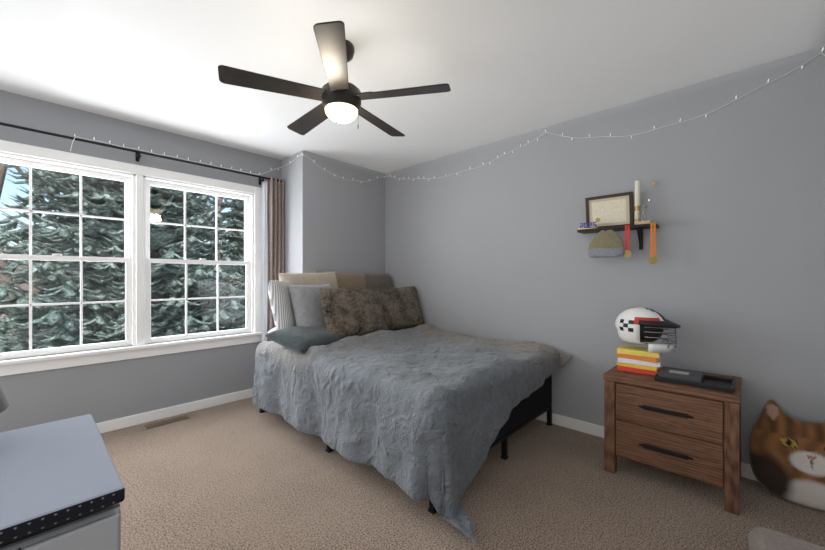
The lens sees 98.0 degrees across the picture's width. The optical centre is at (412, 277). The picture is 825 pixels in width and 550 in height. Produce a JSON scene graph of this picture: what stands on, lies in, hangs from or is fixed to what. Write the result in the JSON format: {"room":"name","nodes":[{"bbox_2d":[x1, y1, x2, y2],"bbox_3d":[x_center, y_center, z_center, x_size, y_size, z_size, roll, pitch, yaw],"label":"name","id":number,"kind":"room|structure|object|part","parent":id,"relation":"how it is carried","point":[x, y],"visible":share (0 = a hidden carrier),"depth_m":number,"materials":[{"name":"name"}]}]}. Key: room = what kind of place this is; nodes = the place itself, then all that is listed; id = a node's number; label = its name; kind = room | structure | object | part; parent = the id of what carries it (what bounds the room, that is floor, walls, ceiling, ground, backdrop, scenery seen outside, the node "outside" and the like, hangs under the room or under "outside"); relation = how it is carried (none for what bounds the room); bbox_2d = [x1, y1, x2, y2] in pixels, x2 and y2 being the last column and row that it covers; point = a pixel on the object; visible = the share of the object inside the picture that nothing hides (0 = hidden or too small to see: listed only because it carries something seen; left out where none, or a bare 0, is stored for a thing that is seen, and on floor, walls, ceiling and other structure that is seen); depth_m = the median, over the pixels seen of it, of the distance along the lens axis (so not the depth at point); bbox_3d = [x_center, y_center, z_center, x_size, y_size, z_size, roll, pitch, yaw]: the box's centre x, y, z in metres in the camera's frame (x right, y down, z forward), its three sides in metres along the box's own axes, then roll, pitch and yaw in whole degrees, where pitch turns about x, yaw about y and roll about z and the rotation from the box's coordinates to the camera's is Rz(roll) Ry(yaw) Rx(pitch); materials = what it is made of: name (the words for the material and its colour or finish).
{"room":"bedroom","nodes":[
{"label":"bedroom","id":0,"kind":"room"},
{"bbox_2d":[0,90,280,432],"bbox_3d":[-2.042,-0.023,3.230,0.150,2.440,4.228,0,0,43],"label":"wall","id":1,"kind":"structure","parent":0,"point":[103,392],"depth_m":2.85,"materials":[{"name":"paint"}]},
{"bbox_2d":[0,140,261,375],"bbox_3d":[-2.265,-0.126,2.959,0.195,1.565,2.067,0,0,43],"label":"window unit","id":2,"kind":"structure","parent":1,"relation":"in","point":[138,342],"depth_m":2.90,"materials":[{"name":"white"}]},
{"bbox_2d":[70,134,194,161],"label":"string lights","id":3,"kind":"object","parent":1,"relation":"hanging from","point":[74,134],"depth_m":2.79,"materials":[{"name":"white plastic"}]},
{"bbox_2d":[0,122,281,184],"bbox_3d":[-2.319,-0.978,2.758,0.089,0.080,2.786,0,0,43],"label":"curtain rod","id":4,"kind":"object","parent":1,"relation":"attached to","point":[138,155],"visible":0.85,"depth_m":2.83,"materials":[{"name":"black metal"}]},
{"bbox_2d":[262,181,267,341],"bbox_3d":[-1.494,-0.048,3.625,0.023,1.850,0.059,0,0,43],"label":"sheer curtain","id":5,"kind":"object","parent":4,"relation":"hanging from","point":[264,257],"visible":0.88,"depth_m":3.62,"materials":[{"name":"white fabric"}]},
{"bbox_2d":[267,177,283,340],"bbox_3d":[-1.404,-0.060,3.691,0.074,1.915,0.169,0,0,43],"label":"panel","id":6,"kind":"object","parent":4,"relation":"hanging from","point":[275,205],"visible":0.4,"depth_m":3.67,"materials":[{"name":"fabric"}]},
{"bbox_2d":[96,388,252,433],"bbox_3d":[-2.345,1.155,2.783,0.018,0.085,2.800,0,0,43],"label":"baseboard","id":7,"kind":"structure","parent":1,"relation":"attached to","point":[115,424],"depth_m":3.07,"materials":[{"name":"white paint"}]},
{"bbox_2d":[199,155,298,174],"label":"string lights","id":8,"kind":"object","parent":1,"relation":"hanging from","point":[297,155],"depth_m":3.50,"materials":[{"name":"white plastic"}]},
{"bbox_2d":[281,150,384,273],"bbox_3d":[-0.862,-0.023,4.064,0.435,2.440,1.098,0,0,43],"label":"wall","id":9,"kind":"structure","parent":0,"point":[333,223],"depth_m":3.77,"materials":[{"name":"paint"}]},
{"bbox_2d":[362,175,403,181],"label":"string lights","id":10,"kind":"object","parent":9,"relation":"hanging from","point":[390,175],"depth_m":4.19,"materials":[{"name":"white plastic"}]},
{"bbox_2d":[0,0,824,173],"bbox_3d":[-0.500,-1.293,1.788,4.373,0.100,4.228,0,0,43],"label":"ceiling","id":11,"kind":"structure","parent":0,"point":[504,69],"depth_m":2.04,"materials":[{"name":"paint"}]},
{"bbox_2d":[218,21,450,136],"bbox_3d":[-0.399,-1.014,1.963,1.107,0.456,1.134,0,0,43],"label":"ceiling fan","id":12,"kind":"object","parent":11,"relation":"attached to","point":[339,96],"visible":1,"depth_m":1.83,"materials":[{"name":"brown metal"}]},
{"bbox_3d":[-0.383,-0.869,1.933,0.176,0.062,0.176,0,0,43],"label":"lamp shade","id":13,"kind":"part","parent":12,"relation":"part of","materials":[{"name":"white glass"}]},
{"bbox_3d":[-0.383,-1.071,1.933,0.212,0.341,0.212,0,0,43],"label":"motor","id":14,"kind":"part","parent":12,"relation":"part of","materials":[{"name":"brown metal"}]},
{"bbox_2d":[101,397,824,549],"bbox_3d":[-0.500,1.247,1.788,4.373,0.100,4.228,0,0,43],"label":"floor","id":15,"kind":"structure","parent":0,"point":[244,474],"depth_m":1.92,"materials":[{"name":"beige carpet"}]},
{"bbox_2d":[0,503,120,549],"bbox_3d":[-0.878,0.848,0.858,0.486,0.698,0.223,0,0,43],"label":"dresser","id":16,"kind":"object","parent":15,"relation":"on","point":[100,529],"visible":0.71,"depth_m":0.73,"materials":[{"name":"white metal"}]},
{"bbox_2d":[0,414,124,544],"bbox_3d":[-1.218,0.822,0.561,0.605,0.750,1.125,0,0,43],"label":"desk","id":17,"kind":"object","parent":15,"relation":"on","point":[54,473],"visible":1,"depth_m":0.80,"materials":[{"name":"white metal"}]},
{"bbox_2d":[0,387,8,412],"bbox_3d":[-1.202,0.281,0.822,0.370,0.329,0.370,0,0,43],"label":"desk lamp","id":18,"kind":"object","parent":17,"relation":"on","point":[4,404],"visible":1,"depth_m":0.93,"materials":[{"name":"grey metal"}]},
{"bbox_2d":[144,415,189,428],"bbox_3d":[-2.023,1.194,2.961,0.100,0.007,0.300,0,0,43],"label":"floor vent","id":19,"kind":"object","parent":15,"relation":"in","point":[164,422],"visible":1,"depth_m":2.94,"materials":[{"name":"brown metal"}]},
{"bbox_2d":[252,270,571,544],"bbox_3d":[-0.054,0.564,2.885,2.312,1.267,1.700,0,0,43],"label":"bed","id":20,"kind":"object","parent":15,"relation":"on","point":[381,376],"visible":1,"depth_m":2.36,"materials":[{"name":"grey fabric"}]},
{"bbox_2d":[288,283,341,342],"bbox_3d":[-0.841,0.297,3.142,0.302,0.467,0.509,0,0,43],"label":"pillow","id":21,"kind":"object","parent":20,"relation":"on","point":[304,301],"depth_m":2.98,"materials":[{"name":"grey fabric"}]},
{"bbox_3d":[-0.112,1.119,3.042,2.012,0.155,1.512,0,0,43],"label":"frame metal","id":22,"kind":"part","parent":20,"relation":"part of","materials":[{"name":"black metal"}]},
{"bbox_2d":[603,365,741,514],"bbox_3d":[1.573,0.897,2.179,0.628,0.600,0.479,0,0,43],"label":"nightstand","id":23,"kind":"object","parent":15,"relation":"on","point":[691,432],"visible":0.94,"depth_m":1.98,"materials":[{"name":"brown wood"}]},
{"bbox_2d":[617,345,662,375],"bbox_3d":[1.446,0.526,2.284,0.240,0.139,0.172,0,0,43],"label":"books","id":24,"kind":"object","parent":23,"relation":"on","point":[640,360],"visible":0.92,"depth_m":2.23,"materials":[{"name":"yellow paper"}]},
{"bbox_2d":[615,307,680,352],"bbox_3d":[1.477,0.323,2.269,0.355,0.260,0.258,0,0,43],"label":"helmet","id":25,"kind":"object","parent":24,"relation":"on","point":[639,325],"visible":1,"depth_m":2.21,"materials":[{"name":"plastic"},{"name":"metal"}]},
{"bbox_2d":[654,366,733,392],"bbox_3d":[1.600,0.573,2.039,0.340,0.047,0.235,0,0,43],"label":"desk tray","id":26,"kind":"object","parent":23,"relation":"on","point":[699,379],"visible":1,"depth_m":2.01,"materials":[{"name":"black plastic"}]},
{"bbox_2d":[747,527,824,549],"bbox_3d":[1.450,1.109,1.279,0.373,0.170,0.373,0,0,43],"label":"pouf","id":27,"kind":"object","parent":15,"relation":"on","point":[761,538],"visible":1,"depth_m":1.39,"materials":[{"name":"beige fabric"}]},
{"bbox_2d":[749,399,824,510],"bbox_3d":[2.091,0.941,1.891,0.461,0.497,0.157,0,0,43],"label":"cushion","id":28,"kind":"object","parent":15,"relation":"on","point":[787,456],"visible":1,"depth_m":1.91,"materials":[{"name":"fabric"}]},
{"bbox_2d":[385,46,824,463],"bbox_3d":[0.948,-0.023,3.225,4.223,2.440,0.150,0,0,43],"label":"wall","id":29,"kind":"structure","parent":0,"point":[731,281],"depth_m":2.44,"materials":[{"name":"paint"}]},
{"bbox_2d":[413,130,593,179],"label":"string lights","id":30,"kind":"object","parent":29,"relation":"hanging from","point":[545,130],"depth_m":3.18,"materials":[{"name":"silver metal"}]},
{"bbox_2d":[577,179,658,263],"bbox_3d":[1.442,-0.377,2.533,0.504,0.589,0.185,0,0,43],"label":"wall shelf","id":31,"kind":"object","parent":29,"relation":"attached to","point":[607,216],"visible":1,"depth_m":2.52,"materials":[{"name":"wood"},{"name":"black metal"}]},
{"bbox_2d":[634,179,640,225],"bbox_3d":[1.545,-0.512,2.461,0.036,0.317,0.036,0,0,43],"label":"candle","id":32,"kind":"object","parent":31,"relation":"on","point":[637,183],"depth_m":2.45,"materials":[{"name":"beige wax"}]},
{"bbox_2d":[536,411,757,480],"bbox_3d":[0.983,1.155,3.077,3.608,0.085,0.018,0,0,43],"label":"baseboard","id":33,"kind":"structure","parent":29,"relation":"attached to","point":[557,419],"depth_m":2.76,"materials":[{"name":"white paint"}]},
{"bbox_2d":[629,47,824,137],"label":"string lights","id":34,"kind":"object","parent":29,"relation":"hanging from","point":[801,66],"depth_m":2.16,"materials":[{"name":"white plastic"}]},
{"label":"outside","id":35,"kind":"structure","parent":0,"visible":0},
{"bbox_2d":[0,163,245,352],"bbox_3d":[-10.542,-4.022,11.820,20.868,17.926,21.479,0,0,43],"label":"trees","id":36,"kind":"object","parent":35,"point":[171,274],"depth_m":5.59,"materials":[{"name":"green plant"}]},
{"bbox_3d":[-34.366,4.197,32.152,85.877,0.200,120.000,0,0,43],"label":"ground","id":37,"kind":"structure","parent":0,"visible":0},
{"bbox_2d":[0,245,224,318],"bbox_3d":[-23.899,-0.083,23.044,29.609,8.359,84.572,0,0,43],"label":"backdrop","id":38,"kind":"object","parent":37,"relation":"on","point":[25,285],"depth_m":32.47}
]}

